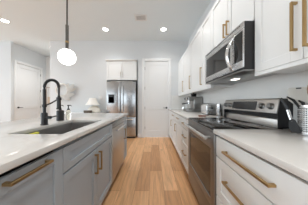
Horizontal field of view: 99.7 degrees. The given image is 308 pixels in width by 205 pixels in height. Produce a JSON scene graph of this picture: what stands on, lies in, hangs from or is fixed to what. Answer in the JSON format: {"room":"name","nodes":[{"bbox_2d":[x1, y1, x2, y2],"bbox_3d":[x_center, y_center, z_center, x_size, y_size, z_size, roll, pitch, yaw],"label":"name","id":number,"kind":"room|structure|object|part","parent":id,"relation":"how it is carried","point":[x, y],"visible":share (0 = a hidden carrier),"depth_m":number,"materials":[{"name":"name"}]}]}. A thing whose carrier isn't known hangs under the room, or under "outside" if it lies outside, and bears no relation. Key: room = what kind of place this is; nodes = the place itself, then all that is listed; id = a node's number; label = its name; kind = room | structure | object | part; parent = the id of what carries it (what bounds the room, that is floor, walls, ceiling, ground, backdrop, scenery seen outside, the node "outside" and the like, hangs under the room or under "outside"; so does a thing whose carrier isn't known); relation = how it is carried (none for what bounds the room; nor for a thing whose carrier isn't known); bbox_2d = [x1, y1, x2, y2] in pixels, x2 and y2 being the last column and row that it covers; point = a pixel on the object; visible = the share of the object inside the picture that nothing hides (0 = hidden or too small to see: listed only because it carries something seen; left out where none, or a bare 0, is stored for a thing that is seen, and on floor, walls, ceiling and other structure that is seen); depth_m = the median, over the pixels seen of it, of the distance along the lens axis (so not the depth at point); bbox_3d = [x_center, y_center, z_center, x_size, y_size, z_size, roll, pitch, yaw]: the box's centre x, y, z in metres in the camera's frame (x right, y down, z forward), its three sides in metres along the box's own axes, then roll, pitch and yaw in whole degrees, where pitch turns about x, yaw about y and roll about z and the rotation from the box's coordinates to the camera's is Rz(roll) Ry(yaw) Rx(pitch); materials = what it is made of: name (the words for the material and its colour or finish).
{"room":"kitchen","nodes":[
{"label":"kitchen","id":0,"kind":"room"},
{"bbox_2d":[15,43,45,88],"bbox_3d":[-4.640,-0.420,4.950,0.120,3.080,1.340,0,0,0],"label":"wall","id":1,"kind":"structure","parent":0,"point":[22,54],"depth_m":4.82,"materials":[{"name":"paint"}]},
{"bbox_2d":[14,60,42,120],"bbox_3d":[-4.604,-0.142,4.790,0.153,2.525,1.090,0,0,0],"label":"door","id":2,"kind":"structure","parent":1,"relation":"in","point":[28,78],"depth_m":4.72,"materials":[{"name":"paint"}]},
{"bbox_2d":[46,56,49,115],"bbox_3d":[-3.895,-0.420,5.560,1.370,3.080,0.120,0,0,0],"label":"wall","id":3,"kind":"structure","parent":0,"point":[47,57],"depth_m":5.50,"materials":[{"name":"paint"}]},
{"bbox_2d":[46,87,49,103],"bbox_3d":[-4.420,-0.280,5.489,0.260,0.720,0.022,0,0,0],"label":"framed print","id":4,"kind":"object","parent":3,"relation":"attached to","point":[47,88],"visible":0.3,"depth_m":5.49,"materials":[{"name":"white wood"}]},
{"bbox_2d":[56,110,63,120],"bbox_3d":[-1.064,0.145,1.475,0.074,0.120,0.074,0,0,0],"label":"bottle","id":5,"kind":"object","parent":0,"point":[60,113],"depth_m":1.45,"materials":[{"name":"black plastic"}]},
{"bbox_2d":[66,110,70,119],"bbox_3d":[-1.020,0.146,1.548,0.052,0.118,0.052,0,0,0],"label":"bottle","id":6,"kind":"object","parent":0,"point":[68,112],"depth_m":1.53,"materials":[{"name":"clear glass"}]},
{"bbox_2d":[0,41,187,132],"bbox_3d":[-3.455,-0.420,4.565,9.090,3.080,0.810,0,0,0],"label":"wall","id":7,"kind":"structure","parent":0,"point":[88,74],"depth_m":4.16,"materials":[{"name":"paint"}]},
{"bbox_2d":[55,83,75,100],"bbox_3d":[-2.778,-0.337,4.096,0.681,0.562,0.108,0,0,5],"label":"wreath","id":8,"kind":"object","parent":7,"relation":"attached to","point":[70,88],"visible":0.82,"depth_m":4.06,"materials":[{"name":"white"}]},
{"bbox_2d":[105,59,137,82],"bbox_3d":[-1.025,-1.029,4.383,0.990,0.638,0.675,0,0,0],"label":"upper cabinet","id":9,"kind":"object","parent":7,"relation":"attached to","point":[117,69],"visible":1,"depth_m":4.11,"materials":[{"name":"white paint"}]},
{"bbox_3d":[-1.262,-1.005,4.110,0.470,0.584,0.020,0,0,0],"label":"door","id":10,"kind":"part","parent":9,"relation":"part of","materials":[{"name":"white paint"}]},
{"bbox_3d":[-1.025,-1.324,4.098,0.990,0.048,0.105,0,0,0],"label":"crown","id":11,"kind":"part","parent":9,"relation":"part of","materials":[{"name":"white paint"}]},
{"bbox_3d":[-0.787,-1.005,4.110,0.470,0.584,0.020,0,0,0],"label":"door","id":12,"kind":"part","parent":9,"relation":"part of","materials":[{"name":"white paint"}]},
{"bbox_2d":[142,58,170,137],"bbox_3d":[0.085,-0.142,4.184,0.932,2.525,0.153,0,0,0],"label":"door","id":13,"kind":"structure","parent":7,"relation":"in","point":[156,72],"depth_m":4.18,"materials":[{"name":"paint"}]},
{"bbox_2d":[171,96,187,108],"bbox_3d":[0.812,-0.009,4.151,0.519,0.426,0.018,0,0,0],"label":"backsplash","id":14,"kind":"structure","parent":7,"relation":"attached to","point":[176,101],"depth_m":4.14,"materials":[{"name":"white tile"}]},
{"bbox_2d":[0,0,210,55],"bbox_3d":[-3.395,-2.010,0.560,9.210,0.100,10.120,0,0,0],"label":"ceiling","id":15,"kind":"structure","parent":0,"point":[34,23],"depth_m":3.11,"materials":[{"name":"paint"}]},
{"bbox_2d":[0,18,10,22],"bbox_3d":[-3.580,-1.956,3.120,0.184,0.006,0.184,0,0,0],"label":"recessed light","id":16,"kind":"object","parent":15,"relation":"in","point":[1,19],"visible":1,"depth_m":3.10,"materials":[{"name":"paint"}]},
{"bbox_2d":[57,0,75,64],"bbox_3d":[-1.100,-1.218,1.645,0.196,1.482,0.196,0,0,0],"label":"pendant light","id":17,"kind":"object","parent":15,"relation":"hanging from","point":[66,56],"visible":1,"depth_m":1.62,"materials":[{"name":"white glass"}]},
{"bbox_3d":[-1.100,-0.575,1.645,0.196,0.196,0.196,0,0,0],"label":"globe","id":18,"kind":"part","parent":17,"relation":"part of","materials":[{"name":"white glass"}]},
{"bbox_3d":[-1.100,-1.458,1.645,0.017,0.965,0.017,0,0,0],"label":"rod","id":19,"kind":"part","parent":17,"relation":"part of","materials":[{"name":"metal"}]},
{"bbox_2d":[134,14,146,20],"bbox_3d":[-0.305,-1.955,3.000,0.280,0.010,0.220,0,0,0],"label":"ceiling vent","id":20,"kind":"object","parent":15,"relation":"in","point":[138,17],"visible":1,"depth_m":2.98,"materials":[{"name":"metal"}]},
{"bbox_2d":[101,134,199,204],"bbox_3d":[-3.395,1.170,0.560,9.210,0.100,10.120,0,0,0],"label":"floor","id":21,"kind":"structure","parent":0,"point":[152,172],"depth_m":1.92,"materials":[{"name":"brown wood"}]},
{"bbox_2d":[0,148,62,204],"bbox_3d":[-0.813,0.677,0.537,0.654,0.883,0.414,0,0,0],"label":"base cabinet","id":22,"kind":"object","parent":21,"relation":"on","point":[37,181],"visible":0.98,"depth_m":0.58,"materials":[{"name":"grey paint"}]},
{"bbox_3d":[-0.860,0.261,0.537,0.560,0.050,0.414,0,0,0],"label":"rail","id":23,"kind":"part","parent":22,"relation":"part of","materials":[{"name":"grey wood"}]},
{"bbox_3d":[-0.503,0.282,0.537,0.034,0.012,0.190,0,0,0],"label":"handle","id":24,"kind":"part","parent":22,"relation":"part of","materials":[{"name":"gold metal"}]},
{"bbox_2d":[53,123,111,204],"bbox_3d":[-0.813,0.677,1.183,0.654,0.883,0.876,0,0,0],"label":"base cabinet","id":25,"kind":"object","parent":21,"relation":"on","point":[87,159],"visible":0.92,"depth_m":1.05,"materials":[{"name":"grey paint"}]},
{"bbox_2d":[0,113,127,173],"bbox_3d":[-1.040,0.220,1.410,1.080,0.030,2.220,0,0,0],"label":"countertop","id":26,"kind":"structure","parent":25,"relation":"on","point":[17,147],"depth_m":0.81,"materials":[{"name":"white stone"}]},
{"bbox_2d":[40,79,61,124],"bbox_3d":[-0.950,-0.008,1.196,0.176,0.426,0.063,0,0,0],"label":"faucet","id":27,"kind":"object","parent":26,"relation":"on","point":[44,116],"visible":1,"depth_m":1.19,"materials":[{"name":"black metal"}]},
{"bbox_3d":[-0.944,-0.003,1.200,0.165,0.089,0.042,0,0,-7],"label":"dock arm","id":28,"kind":"part","parent":27,"relation":"part of"},
{"bbox_2d":[56,105,63,120],"bbox_3d":[-1.064,0.116,1.475,0.074,0.179,0.074,0,0,45],"label":"soap dispenser","id":29,"kind":"object","parent":26,"relation":"on","point":[60,113],"visible":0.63,"depth_m":1.45,"materials":[{"name":"black plastic"}]},
{"bbox_2d":[26,122,95,133],"bbox_3d":[-0.782,0.348,1.188,0.409,0.224,0.729,0,0,0],"label":"sink","id":30,"kind":"object","parent":26,"relation":"in","point":[61,129],"visible":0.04,"depth_m":1.39,"materials":[{"name":"grey metal"}]},
{"bbox_2d":[66,105,70,119],"bbox_3d":[-1.015,0.117,1.550,0.062,0.177,0.052,0,0,-27],"label":"soap dispenser","id":31,"kind":"object","parent":26,"relation":"on","point":[68,111],"visible":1,"depth_m":1.53,"materials":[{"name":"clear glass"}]},
{"bbox_3d":[-0.530,0.712,0.964,0.020,0.586,0.434,0,0,0],"label":"door","id":32,"kind":"part","parent":25,"relation":"part of","materials":[{"name":"grey paint"}]},
{"bbox_3d":[-0.503,0.542,1.143,0.034,0.175,0.012,0,0,0],"label":"handle","id":33,"kind":"part","parent":25,"relation":"part of","materials":[{"name":"gold metal"}]},
{"bbox_3d":[-0.503,0.542,1.224,0.034,0.175,0.012,0,0,0],"label":"handle","id":34,"kind":"part","parent":25,"relation":"part of","materials":[{"name":"gold metal"}]},
{"bbox_3d":[-0.530,0.712,1.403,0.020,0.586,0.434,0,0,0],"label":"door","id":35,"kind":"part","parent":25,"relation":"part of","materials":[{"name":"grey paint"}]},
{"bbox_2d":[111,117,125,182],"bbox_3d":[-0.803,0.679,1.923,0.673,0.879,0.599,0,0,0],"label":"dishwasher","id":36,"kind":"object","parent":21,"relation":"on","point":[118,125],"visible":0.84,"depth_m":1.84,"materials":[{"name":"silver metal"}]},
{"bbox_2d":[106,81,137,137],"bbox_3d":[-1.022,0.222,4.396,0.912,1.794,0.868,0,0,0],"label":"refrigerator","id":37,"kind":"object","parent":21,"relation":"on","point":[121,96],"visible":0.77,"depth_m":4.03,"materials":[{"name":"silver metal"}]},
{"bbox_3d":[-1.251,-0.100,4.066,0.454,1.111,0.072,0,0,0],"label":"door","id":38,"kind":"part","parent":37,"relation":"part of","materials":[{"name":"silver metal"}]},
{"bbox_3d":[-0.793,-0.100,4.066,0.454,1.111,0.072,0,0,0],"label":"door","id":39,"kind":"part","parent":37,"relation":"part of","materials":[{"name":"silver metal"}]},
{"bbox_3d":[-1.022,0.761,4.066,0.912,0.598,0.072,0,0,0],"label":"freezer drawer","id":40,"kind":"part","parent":37,"relation":"part of","materials":[{"name":"silver metal"}]},
{"bbox_2d":[124,116,126,158],"bbox_3d":[-0.813,0.677,2.355,0.654,0.883,0.259,0,0,0],"label":"base cabinet","id":41,"kind":"object","parent":21,"relation":"on","point":[125,117],"visible":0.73,"depth_m":2.42,"materials":[{"name":"grey paint"}]},
{"bbox_2d":[169,111,171,138],"bbox_3d":[0.781,0.677,3.821,0.613,0.883,0.640,0,0,0],"label":"base cabinet","id":42,"kind":"object","parent":21,"relation":"on","point":[170,112],"visible":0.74,"depth_m":3.82,"materials":[{"name":"white paint"}]},
{"bbox_2d":[171,112,175,147],"bbox_3d":[0.764,0.677,3.180,0.647,0.883,0.639,0,0,0],"label":"base cabinet","id":43,"kind":"object","parent":21,"relation":"on","point":[173,114],"visible":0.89,"depth_m":3.10,"materials":[{"name":"white paint"}]},
{"bbox_3d":[0.485,0.707,3.180,0.020,0.596,0.635,0,0,0],"label":"door","id":44,"kind":"part","parent":43,"relation":"part of","materials":[{"name":"white paint"}]},
{"bbox_2d":[168,109,225,119],"bbox_3d":[0.772,0.220,2.962,0.634,0.030,2.396,0,0,0],"label":"countertop","id":45,"kind":"structure","parent":43,"relation":"on","point":[180,112],"depth_m":2.22,"materials":[{"name":"white stone"}]},
{"bbox_2d":[182,93,202,111],"bbox_3d":[0.860,-0.009,2.980,0.453,0.428,0.330,0,0,0],"label":"espresso machine","id":46,"kind":"object","parent":45,"relation":"on","point":[195,102],"visible":1,"depth_m":2.81,"materials":[{"name":"silver metal"}]},
{"bbox_2d":[201,103,215,114],"bbox_3d":[0.945,0.108,2.241,0.170,0.193,0.283,0,0,0],"label":"toaster","id":47,"kind":"object","parent":45,"relation":"on","point":[206,108],"visible":0.9,"depth_m":2.12,"materials":[{"name":"metal"}]},
{"bbox_3d":[0.945,0.106,2.123,0.158,0.172,0.012,0,0,0],"label":"panel","id":48,"kind":"part","parent":47,"relation":"part of","materials":[{"name":"silver metal"}]},
{"bbox_2d":[216,103,222,115],"bbox_3d":[0.985,0.105,1.955,0.095,0.199,0.095,0,0,0],"label":"canister","id":49,"kind":"object","parent":45,"relation":"on","point":[219,107],"visible":0.93,"depth_m":1.91,"materials":[{"name":"silver metal"}]},
{"bbox_2d":[174,114,181,160],"bbox_3d":[0.764,0.677,2.550,0.647,0.883,0.619,0,0,0],"label":"base cabinet","id":50,"kind":"object","parent":21,"relation":"on","point":[178,130],"visible":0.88,"depth_m":2.47,"materials":[{"name":"white paint"}]},
{"bbox_3d":[0.485,0.328,2.550,0.020,0.146,0.615,0,0,0],"label":"drawer","id":51,"kind":"part","parent":50,"relation":"part of","materials":[{"name":"white paint"}]},
{"bbox_3d":[0.485,0.707,2.550,0.020,0.596,0.615,0,0,0],"label":"door","id":52,"kind":"part","parent":50,"relation":"part of","materials":[{"name":"white paint"}]},
{"bbox_2d":[181,117,188,172],"bbox_3d":[0.764,0.677,2.003,0.647,0.883,0.473,0,0,0],"label":"base cabinet","id":53,"kind":"object","parent":21,"relation":"on","point":[184,134],"visible":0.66,"depth_m":2.00,"materials":[{"name":"white paint"}]},
{"bbox_3d":[0.485,0.554,2.003,0.020,0.290,0.469,0,0,0],"label":"drawer","id":54,"kind":"part","parent":53,"relation":"part of","materials":[{"name":"white paint"}]},
{"bbox_3d":[0.485,0.328,2.003,0.020,0.146,0.469,0,0,0],"label":"drawer","id":55,"kind":"part","parent":53,"relation":"part of","materials":[{"name":"white paint"}]},
{"bbox_3d":[0.485,0.856,2.003,0.020,0.298,0.469,0,0,0],"label":"drawer","id":56,"kind":"part","parent":53,"relation":"part of","materials":[{"name":"white paint"}]},
{"bbox_2d":[184,98,292,204],"bbox_3d":[0.734,0.542,1.381,0.672,1.153,0.763,0,0,0],"label":"range","id":57,"kind":"object","parent":21,"relation":"on","point":[270,113],"visible":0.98,"depth_m":1.21,"materials":[{"name":"silver metal"}]},
{"bbox_3d":[0.431,0.288,1.381,0.066,0.029,0.666,0,0,0],"label":"handle","id":58,"kind":"part","parent":57,"relation":"part of","materials":[{"name":"silver metal"}]},
{"bbox_3d":[0.492,0.943,1.381,0.054,0.185,0.756,0,0,0],"label":"storage drawer","id":59,"kind":"part","parent":57,"relation":"part of","materials":[{"name":"silver metal"}]},
{"bbox_3d":[0.491,0.228,1.381,0.056,0.014,0.756,0,0,0],"label":"trim","id":60,"kind":"part","parent":57,"relation":"part of","materials":[{"name":"silver metal"}]},
{"bbox_3d":[0.491,0.541,1.381,0.056,0.607,0.756,0,0,0],"label":"oven door","id":61,"kind":"part","parent":57,"relation":"part of","materials":[{"name":"silver metal"}]},
{"bbox_2d":[189,118,276,129],"bbox_3d":[0.735,0.212,1.381,0.531,0.018,0.758,0,0,0],"label":"cooktop","id":62,"kind":"object","parent":57,"relation":"in","point":[206,123],"depth_m":1.23,"materials":[{"name":"black glass"}]},
{"bbox_3d":[1.006,0.026,1.381,0.127,0.120,0.756,0,0,0],"label":"control panel","id":63,"kind":"part","parent":57,"relation":"part of","materials":[{"name":"silver metal"}]},
{"bbox_3d":[0.937,0.031,1.146,0.044,0.054,0.054,0,0,0],"label":"knob","id":64,"kind":"part","parent":57,"relation":"part of","materials":[{"name":"silver metal"}]},
{"bbox_3d":[0.937,0.031,1.056,0.044,0.054,0.054,0,0,0],"label":"knob","id":65,"kind":"part","parent":57,"relation":"part of","materials":[{"name":"silver metal"}]},
{"bbox_2d":[216,136,307,204],"bbox_3d":[0.764,0.677,0.678,0.647,0.883,0.635,0,0,0],"label":"base cabinet","id":66,"kind":"object","parent":21,"relation":"on","point":[243,177],"visible":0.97,"depth_m":0.64,"materials":[{"name":"white paint"}]},
{"bbox_3d":[0.485,0.856,0.678,0.020,0.298,0.631,0,0,0],"label":"drawer","id":67,"kind":"part","parent":66,"relation":"part of","materials":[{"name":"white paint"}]},
{"bbox_3d":[0.458,0.520,0.678,0.034,0.012,0.350,0,0,0],"label":"handle","id":68,"kind":"part","parent":66,"relation":"part of","materials":[{"name":"gold metal"}]},
{"bbox_3d":[0.485,0.554,0.678,0.020,0.290,0.631,0,0,0],"label":"drawer","id":69,"kind":"part","parent":66,"relation":"part of","materials":[{"name":"white paint"}]},
{"bbox_3d":[0.458,0.325,0.678,0.034,0.012,0.350,0,0,0],"label":"handle","id":70,"kind":"part","parent":66,"relation":"part of","materials":[{"name":"gold metal"}]},
{"bbox_2d":[213,129,307,180],"bbox_3d":[0.772,0.220,0.664,0.634,0.030,0.668,0,0,0],"label":"countertop","id":71,"kind":"structure","parent":66,"relation":"on","point":[286,149],"depth_m":0.64,"materials":[{"name":"white stone"}]},
{"bbox_2d":[297,105,307,135],"bbox_3d":[1.000,0.111,0.825,0.125,0.187,0.125,0,0,0],"label":"utensil holder","id":72,"kind":"object","parent":71,"relation":"on","point":[302,112],"visible":0.89,"depth_m":0.82,"materials":[{"name":"silver metal"}]},
{"bbox_2d":[280,98,300,132],"bbox_3d":[0.910,0.082,0.873,0.026,0.231,0.105,0,0,-21],"label":"spatula","id":73,"kind":"object","parent":72,"relation":"in","point":[294,127],"visible":1,"depth_m":0.86,"materials":[{"name":"black plastic"}]},
{"bbox_3d":[0.920,0.153,0.850,0.055,0.089,0.015,0,0,43],"label":"blade","id":74,"kind":"part","parent":73,"relation":"part of","materials":[{"name":"black plastic"}]},
{"bbox_2d":[287,96,299,108],"bbox_3d":[0.962,0.078,0.846,0.158,0.239,0.021,0,0,14],"label":"tool","id":75,"kind":"object","parent":72,"relation":"in","point":[291,99],"visible":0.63,"depth_m":0.85,"materials":[{"name":"metal"}]},
{"bbox_2d":[287,87,307,104],"bbox_3d":[0.971,0.047,0.867,0.113,0.301,0.022,0,0,34],"label":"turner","id":76,"kind":"object","parent":72,"relation":"in","point":[297,93],"visible":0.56,"depth_m":0.87,"materials":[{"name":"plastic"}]},
{"bbox_3d":[0.811,0.261,0.678,0.553,0.050,0.635,0,0,0],"label":"rail","id":77,"kind":"part","parent":66,"relation":"part of","materials":[{"name":"white wood"}]},
{"bbox_3d":[-2.155,0.714,3.928,1.260,0.812,0.428,0,0,0],"label":"sideboard","id":78,"kind":"object","parent":21,"relation":"on","visible":0},
{"bbox_2d":[85,98,100,112],"bbox_3d":[-1.860,0.085,3.975,0.460,0.445,0.344,0,0,0],"label":"table lamp","id":79,"kind":"object","parent":78,"relation":"on","point":[92,101],"visible":0.95,"depth_m":3.89,"materials":[{"name":"beige ceramic"}]},
{"bbox_3d":[-1.875,-0.031,3.975,0.430,0.213,0.344,0,0,0],"label":"lamp shade","id":80,"kind":"part","parent":79,"relation":"part of","materials":[{"name":"white fabric"}]},
{"bbox_2d":[188,0,215,45],"bbox_3d":[1.150,-0.420,0.560,0.120,3.080,10.120,0,0,0],"label":"wall","id":81,"kind":"structure","parent":0,"point":[210,5],"depth_m":2.92,"materials":[{"name":"paint"}]},
{"bbox_2d":[178,56,190,95],"bbox_3d":[0.920,-0.733,3.807,0.301,1.064,0.703,0,0,0],"label":"upper cabinet","id":82,"kind":"object","parent":81,"relation":"attached to","point":[180,63],"visible":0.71,"depth_m":3.83,"materials":[{"name":"white paint"}]},
{"bbox_3d":[0.780,-0.744,3.807,0.020,1.036,0.699,0,0,0],"label":"door","id":83,"kind":"part","parent":82,"relation":"part of","materials":[{"name":"white paint"}]},
{"bbox_2d":[182,44,201,94],"bbox_3d":[0.903,-0.733,3.120,0.335,1.064,0.669,0,0,0],"label":"upper cabinet","id":84,"kind":"object","parent":81,"relation":"attached to","point":[186,56],"visible":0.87,"depth_m":3.12,"materials":[{"name":"white paint"}]},
{"bbox_3d":[0.780,-0.744,3.120,0.020,1.036,0.665,0,0,0],"label":"door","id":85,"kind":"part","parent":84,"relation":"part of","materials":[{"name":"white paint"}]},
{"bbox_2d":[189,26,215,92],"bbox_3d":[0.903,-0.733,2.460,0.335,1.064,0.649,0,0,0],"label":"upper cabinet","id":86,"kind":"object","parent":81,"relation":"attached to","point":[195,45],"visible":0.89,"depth_m":2.44,"materials":[{"name":"white paint"}]},
{"bbox_3d":[0.780,-0.744,2.460,0.020,1.036,0.645,0,0,0],"label":"door","id":87,"kind":"part","parent":86,"relation":"part of","materials":[{"name":"white paint"}]},
{"bbox_2d":[200,10,232,89],"bbox_3d":[0.903,-0.733,1.950,0.335,1.064,0.369,0,0,0],"label":"upper cabinet","id":88,"kind":"object","parent":81,"relation":"attached to","point":[206,25],"visible":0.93,"depth_m":1.97,"materials":[{"name":"white paint"}]},
{"bbox_3d":[0.780,-0.744,1.950,0.020,1.036,0.365,0,0,0],"label":"door","id":89,"kind":"part","parent":88,"relation":"part of","materials":[{"name":"white paint"}]},
{"bbox_2d":[211,0,254,49],"bbox_3d":[0.903,-0.952,1.381,0.335,0.627,0.761,0,0,0],"label":"upper cabinet","id":90,"kind":"object","parent":81,"relation":"attached to","point":[226,15],"visible":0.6,"depth_m":1.34,"materials":[{"name":"white paint"}]},
{"bbox_3d":[0.780,-0.952,1.563,0.020,0.621,0.392,0,0,0],"label":"door","id":91,"kind":"part","parent":90,"relation":"part of","materials":[{"name":"white paint"}]},
{"bbox_3d":[0.753,-0.765,1.395,0.034,0.150,0.012,0,0,0],"label":"handle","id":92,"kind":"part","parent":90,"relation":"part of","materials":[{"name":"gold metal"}]},
{"bbox_3d":[0.753,-0.765,1.335,0.034,0.150,0.012,0,0,0],"label":"handle","id":93,"kind":"part","parent":90,"relation":"part of","materials":[{"name":"gold metal"}]},
{"bbox_3d":[0.780,-0.952,1.183,0.020,0.621,0.360,0,0,0],"label":"door","id":94,"kind":"part","parent":90,"relation":"part of","materials":[{"name":"white paint"}]},
{"bbox_2d":[205,21,279,83],"bbox_3d":[0.854,-0.437,1.381,0.435,0.390,0.756,0,0,0],"label":"microwave","id":95,"kind":"object","parent":90,"relation":"attached to","point":[231,61],"visible":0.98,"depth_m":1.14,"materials":[{"name":"silver metal"}]},
{"bbox_3d":[0.708,-0.425,1.445,0.034,0.304,0.628,0,0,0],"label":"door","id":96,"kind":"part","parent":95,"relation":"part of","materials":[{"name":"silver metal"}]},
{"bbox_3d":[0.668,-0.421,1.156,0.064,0.291,0.039,0,0,0],"label":"handle","id":97,"kind":"part","parent":95,"relation":"part of","materials":[{"name":"metal"}]},
{"bbox_3d":[0.695,-0.425,1.066,0.008,0.304,0.126,0,0,0],"label":"control panel","id":98,"kind":"part","parent":95,"relation":"part of","materials":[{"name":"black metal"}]},
{"bbox_2d":[188,71,307,121],"bbox_3d":[1.081,-0.024,2.245,0.018,0.456,3.830,0,0,0],"label":"backsplash","id":99,"kind":"structure","parent":81,"relation":"attached to","point":[274,86],"depth_m":1.30,"materials":[{"name":"white stone"}]},
{"bbox_2d":[255,0,307,75],"bbox_3d":[0.903,-0.733,0.678,0.335,1.064,0.636,0,0,0],"label":"upper cabinet","id":100,"kind":"object","parent":81,"relation":"attached to","point":[281,26],"visible":1,"depth_m":0.81,"materials":[{"name":"white paint"}]},
{"bbox_3d":[0.753,-0.410,0.702,0.034,0.265,0.012,0,0,0],"label":"handle","id":101,"kind":"part","parent":100,"relation":"part of","materials":[{"name":"gold metal"}]},
{"bbox_3d":[0.753,-0.410,0.642,0.034,0.265,0.012,0,0,0],"label":"handle","id":102,"kind":"part","parent":100,"relation":"part of","materials":[{"name":"gold metal"}]},
{"bbox_3d":[0.780,-0.744,0.516,0.020,1.036,0.307,0,0,0],"label":"door","id":103,"kind":"part","parent":100,"relation":"part of","materials":[{"name":"white paint"}]}
]}

